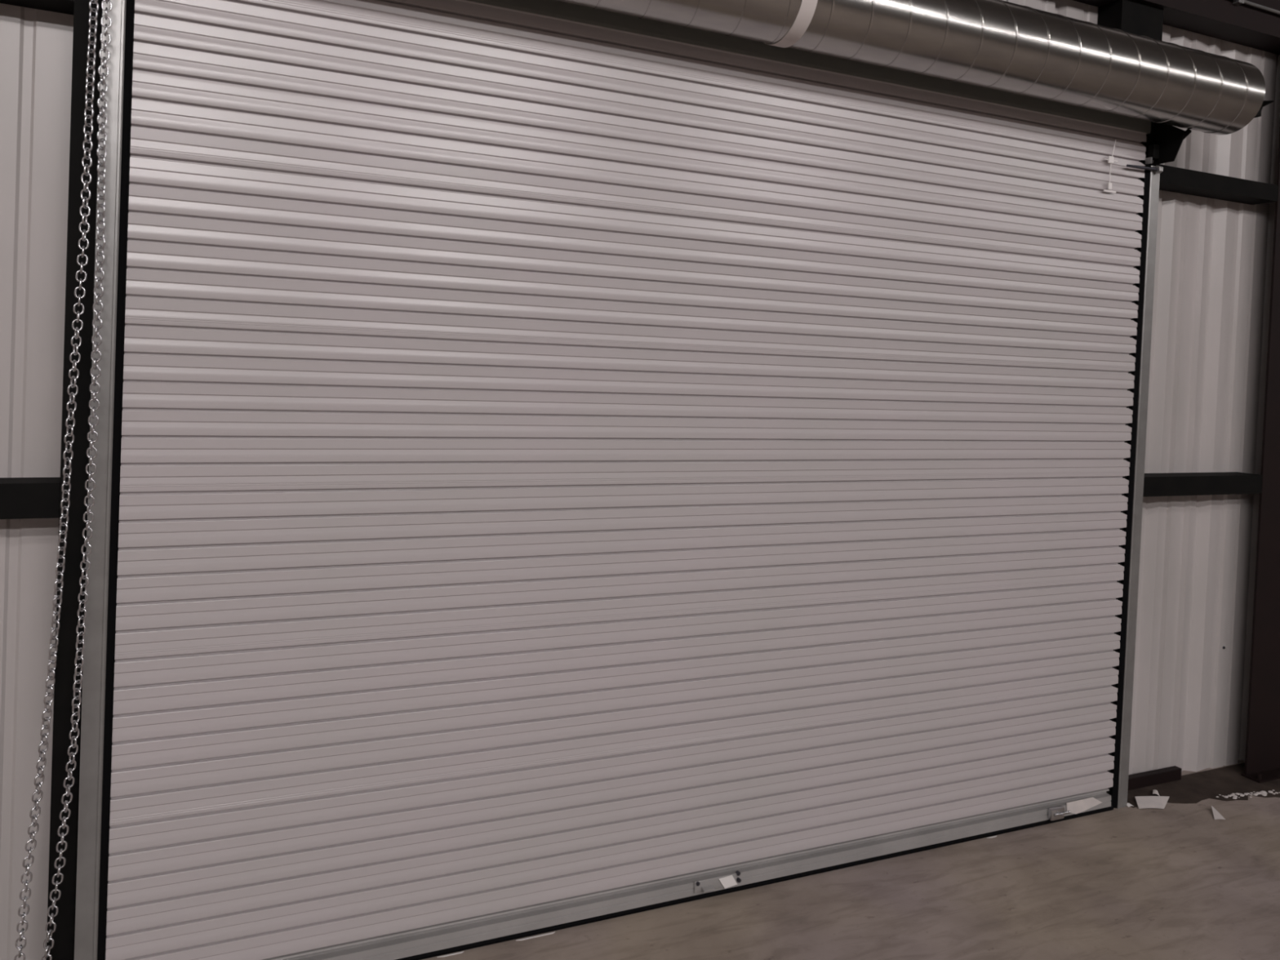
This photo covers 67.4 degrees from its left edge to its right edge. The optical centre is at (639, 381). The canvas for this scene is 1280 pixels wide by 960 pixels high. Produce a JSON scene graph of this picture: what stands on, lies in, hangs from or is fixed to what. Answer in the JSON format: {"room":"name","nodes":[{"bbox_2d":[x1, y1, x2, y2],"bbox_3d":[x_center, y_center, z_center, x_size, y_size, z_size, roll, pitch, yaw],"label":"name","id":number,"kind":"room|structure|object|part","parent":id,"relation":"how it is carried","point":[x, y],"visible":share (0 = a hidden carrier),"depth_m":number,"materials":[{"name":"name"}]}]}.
{"room":"warehouse interior","nodes":[
{"label":"warehouse interior","id":0,"kind":"room"},
{"bbox_2d":[0,0,1279,959],"bbox_3d":[4.523,-0.420,5.829,27.000,5.200,0.041,2,1,-24],"label":"wall","id":1,"kind":"structure","parent":0,"point":[1214,259],"depth_m":5.06,"materials":[{"name":"white metal"}]},
{"bbox_2d":[0,477,60,519],"bbox_3d":[-4.732,0.259,1.606,6.504,0.105,0.139,2,1,-24],"label":"beam","id":2,"kind":"structure","parent":1,"relation":"attached to","point":[20,498],"depth_m":2.85,"materials":[{"name":"black metal"}]},
{"bbox_2d":[0,0,74,14],"bbox_3d":[-4.668,-1.280,1.575,6.504,0.112,0.139,2,1,-24],"label":"beam","id":3,"kind":"structure","parent":1,"relation":"attached to","point":[65,6],"depth_m":2.89,"materials":[{"name":"black metal"}]},
{"bbox_2d":[45,0,130,959],"bbox_3d":[-1.604,-0.317,2.986,0.295,4.600,0.140,2,1,-24],"label":"chain","id":4,"kind":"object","parent":1,"relation":"attached to","point":[64,935],"depth_m":2.89,"materials":[{"name":"silver metal"}]},
{"bbox_2d":[74,0,134,959],"bbox_3d":[-1.614,0.400,2.921,0.112,3.170,0.047,2,1,-24],"label":"guide","id":5,"kind":"object","parent":1,"relation":"attached to","point":[99,655],"visible":0.8,"depth_m":2.90,"materials":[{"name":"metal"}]},
{"bbox_2d":[105,0,1151,959],"bbox_3d":[0.433,0.322,3.803,4.397,3.460,0.090,2,1,-24],"label":"door","id":6,"kind":"structure","parent":1,"relation":"in","point":[580,465],"depth_m":3.54,"materials":[{"name":"grey metal"}]},
{"bbox_2d":[719,875,737,888],"bbox_3d":[0.352,1.996,3.826,0.087,0.049,0.002,2,1,-24],"label":"sticker","id":7,"kind":"object","parent":6,"relation":"attached to","point":[729,881],"visible":1,"depth_m":3.83,"materials":[{"name":"white paper"}]},
{"bbox_2d":[1066,796,1101,813],"bbox_3d":[2.151,2.053,4.643,0.240,0.066,0.002,2,1,-24],"label":"sticker","id":8,"kind":"object","parent":6,"relation":"attached to","point":[1079,806],"visible":1,"depth_m":4.63,"materials":[{"name":"white paper"}]},
{"bbox_2d":[1103,139,1117,193],"bbox_3d":[2.243,-1.026,4.569,0.085,0.253,0.010,2,1,-24],"label":"strip","id":9,"kind":"object","parent":6,"relation":"hanging from","point":[1110,159],"visible":1,"depth_m":4.57,"materials":[{"name":"white plastic"}]},
{"bbox_2d":[1097,0,1163,794],"bbox_3d":[2.353,-0.189,4.766,0.286,4.600,0.140,2,1,-24],"label":"column","id":10,"kind":"structure","parent":1,"relation":"attached to","point":[1131,16],"depth_m":4.68,"materials":[{"name":"black metal"}]},
{"bbox_2d":[1109,165,1159,808],"bbox_3d":[2.429,0.531,4.739,0.118,3.170,0.047,2,1,-24],"label":"guide","id":11,"kind":"object","parent":1,"relation":"attached to","point":[1118,792],"visible":0.78,"depth_m":4.73,"materials":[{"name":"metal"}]},
{"bbox_2d":[1126,164,1163,173],"bbox_3d":[2.441,-1.036,4.646,0.228,0.039,0.033,2,1,-24],"label":"bolt","id":12,"kind":"object","parent":11,"relation":"attached to","point":[1157,169],"visible":1,"depth_m":4.66,"materials":[{"name":"grey metal"}]},
{"bbox_3d":[2.430,-1.034,4.641,0.205,0.021,0.018,2,1,-24],"label":"rod","id":13,"kind":"part","parent":12,"relation":"part of","materials":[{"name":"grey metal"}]},
{"bbox_2d":[1128,765,1182,790],"bbox_3d":[2.630,2.089,5.027,0.560,0.062,0.039,2,1,-24],"label":"baseboard","id":14,"kind":"structure","parent":1,"relation":"attached to","point":[1170,774],"depth_m":5.04,"materials":[{"name":"black metal"}]},
{"bbox_2d":[1145,121,1191,165],"bbox_3d":[2.558,-1.276,4.634,0.112,0.445,0.192,2,1,-24],"label":"bracket","id":15,"kind":"object","parent":1,"relation":"attached to","point":[1164,142],"visible":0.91,"depth_m":4.66,"materials":[{"name":"metal"}]},
{"bbox_2d":[1072,0,1279,54],"bbox_3d":[-1.890,-2.127,2.771,12.500,0.298,0.169,2,1,-24],"label":"beam","id":16,"kind":"structure","parent":1,"relation":"attached to","point":[1244,24],"depth_m":4.93,"materials":[{"name":"black metal"}]},
{"bbox_2d":[1232,0,1279,14],"bbox_3d":[3.346,-1.925,5.016,1.100,0.039,0.032,2,1,-24],"label":"conduit","id":17,"kind":"object","parent":16,"relation":"attached to","point":[1237,2],"visible":1,"depth_m":4.92,"materials":[{"name":"metal"}]},
{"bbox_2d":[1142,471,1262,497],"bbox_3d":[2.887,0.538,5.033,0.948,0.099,0.139,2,1,-24],"label":"beam","id":18,"kind":"structure","parent":1,"relation":"attached to","point":[1163,484],"depth_m":4.98,"materials":[{"name":"black metal"}]},
{"bbox_2d":[1155,164,1278,204],"bbox_3d":[2.952,-1.020,5.001,0.948,0.086,0.139,2,1,-24],"label":"beam","id":19,"kind":"structure","parent":1,"relation":"attached to","point":[1172,179],"depth_m":4.96,"materials":[{"name":"black metal"}]},
{"bbox_3d":[-1.510,-1.410,2.804,0.119,0.440,0.192,2,1,-24],"label":"bracket","id":20,"kind":"object","parent":1,"relation":"attached to","visible":0},
{"bbox_2d":[13,0,112,959],"bbox_3d":[-1.679,0.240,2.799,0.180,3.193,0.029,2,1,-24],"label":"chain","id":21,"kind":"object","parent":20,"relation":"hanging from","point":[103,75],"visible":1,"depth_m":2.81,"materials":[{"name":"silver metal"}]},
{"bbox_2d":[422,760,1279,959],"bbox_3d":[7.564,2.550,-1.148,27.000,0.200,16.900,2,1,-24],"label":"floor","id":22,"kind":"structure","parent":0,"point":[1175,882],"depth_m":3.83,"materials":[{"name":"concrete"}]},
{"bbox_2d":[436,951,463,957],"bbox_3d":[-0.664,2.016,3.375,0.095,0.002,0.006,2,1,-24],"label":"plastic sliver","id":23,"kind":"object","parent":22,"relation":"on","point":[463,951],"visible":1,"depth_m":3.37,"materials":[{"name":"white plastic"}]},
{"bbox_2d":[515,931,555,940],"bbox_3d":[-0.378,2.025,3.501,0.150,0.002,0.006,2,1,-24],"label":"plastic sliver","id":24,"kind":"object","parent":22,"relation":"on","point":[554,931],"visible":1,"depth_m":3.50,"materials":[{"name":"white plastic"}]},
{"bbox_2d":[1134,795,1168,808],"bbox_3d":[2.577,2.108,4.804,0.221,0.022,0.093,2,1,-5],"label":"paper sheet","id":25,"kind":"object","parent":22,"relation":"on","point":[1143,802],"visible":1,"depth_m":4.81,"materials":[{"name":"white paper"}]},
{"bbox_2d":[1127,762,1279,808],"bbox_3d":[3.339,2.148,5.057,1.860,0.002,0.561,2,1,-24],"label":"dirt strip","id":26,"kind":"object","parent":22,"relation":"on","point":[1193,788],"visible":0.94,"depth_m":5.04,"materials":[{"name":"brown soil"}]},
{"bbox_2d":[1152,789,1159,795],"bbox_3d":[2.650,2.111,4.923,0.033,0.015,0.078,3,1,30],"label":"paper scrap","id":27,"kind":"object","parent":26,"relation":"on","point":[1154,791],"visible":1,"depth_m":4.92,"materials":[{"name":"white paper"}]},
{"bbox_2d":[1216,789,1279,799],"bbox_3d":[3.162,2.138,4.969,0.424,0.011,0.060,2,1,-14],"label":"crumbs","id":28,"kind":"object","parent":26,"relation":"on","point":[1262,793],"visible":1,"depth_m":4.96,"materials":[{"name":"white paper"}]},
{"bbox_2d":[1211,805,1225,819],"bbox_3d":[2.844,2.124,4.715,0.050,0.018,0.124,3,1,24],"label":"paper scrap","id":29,"kind":"object","parent":22,"relation":"on","point":[1217,815],"visible":1,"depth_m":4.70,"materials":[{"name":"white paper"}]},
{"bbox_2d":[1240,128,1279,782],"bbox_3d":[3.564,-0.248,5.260,0.445,4.800,0.215,2,1,-24],"label":"steel column","id":30,"kind":"structure","parent":22,"relation":"on","point":[1262,757],"depth_m":5.20,"materials":[{"name":"black metal"}]},
{"bbox_3d":[3.489,2.128,5.255,0.445,0.045,0.100,2,1,-24],"label":"plate","id":31,"kind":"part","parent":30,"relation":"part of","materials":[{"name":"black metal"}]},
{"bbox_3d":[7.978,-3.980,-1.600,27.000,2.500,16.200,2,1,-24],"label":"ceiling","id":32,"kind":"structure","parent":0,"visible":0},
{"bbox_2d":[554,0,1274,134],"bbox_3d":[-0.110,-2.251,3.248,6.729,1.950,0.347,2,1,-24],"label":"spiral duct","id":33,"kind":"object","parent":32,"relation":"hanging from","point":[999,45],"visible":1,"depth_m":3.85,"materials":[{"name":"metal"}]}
]}

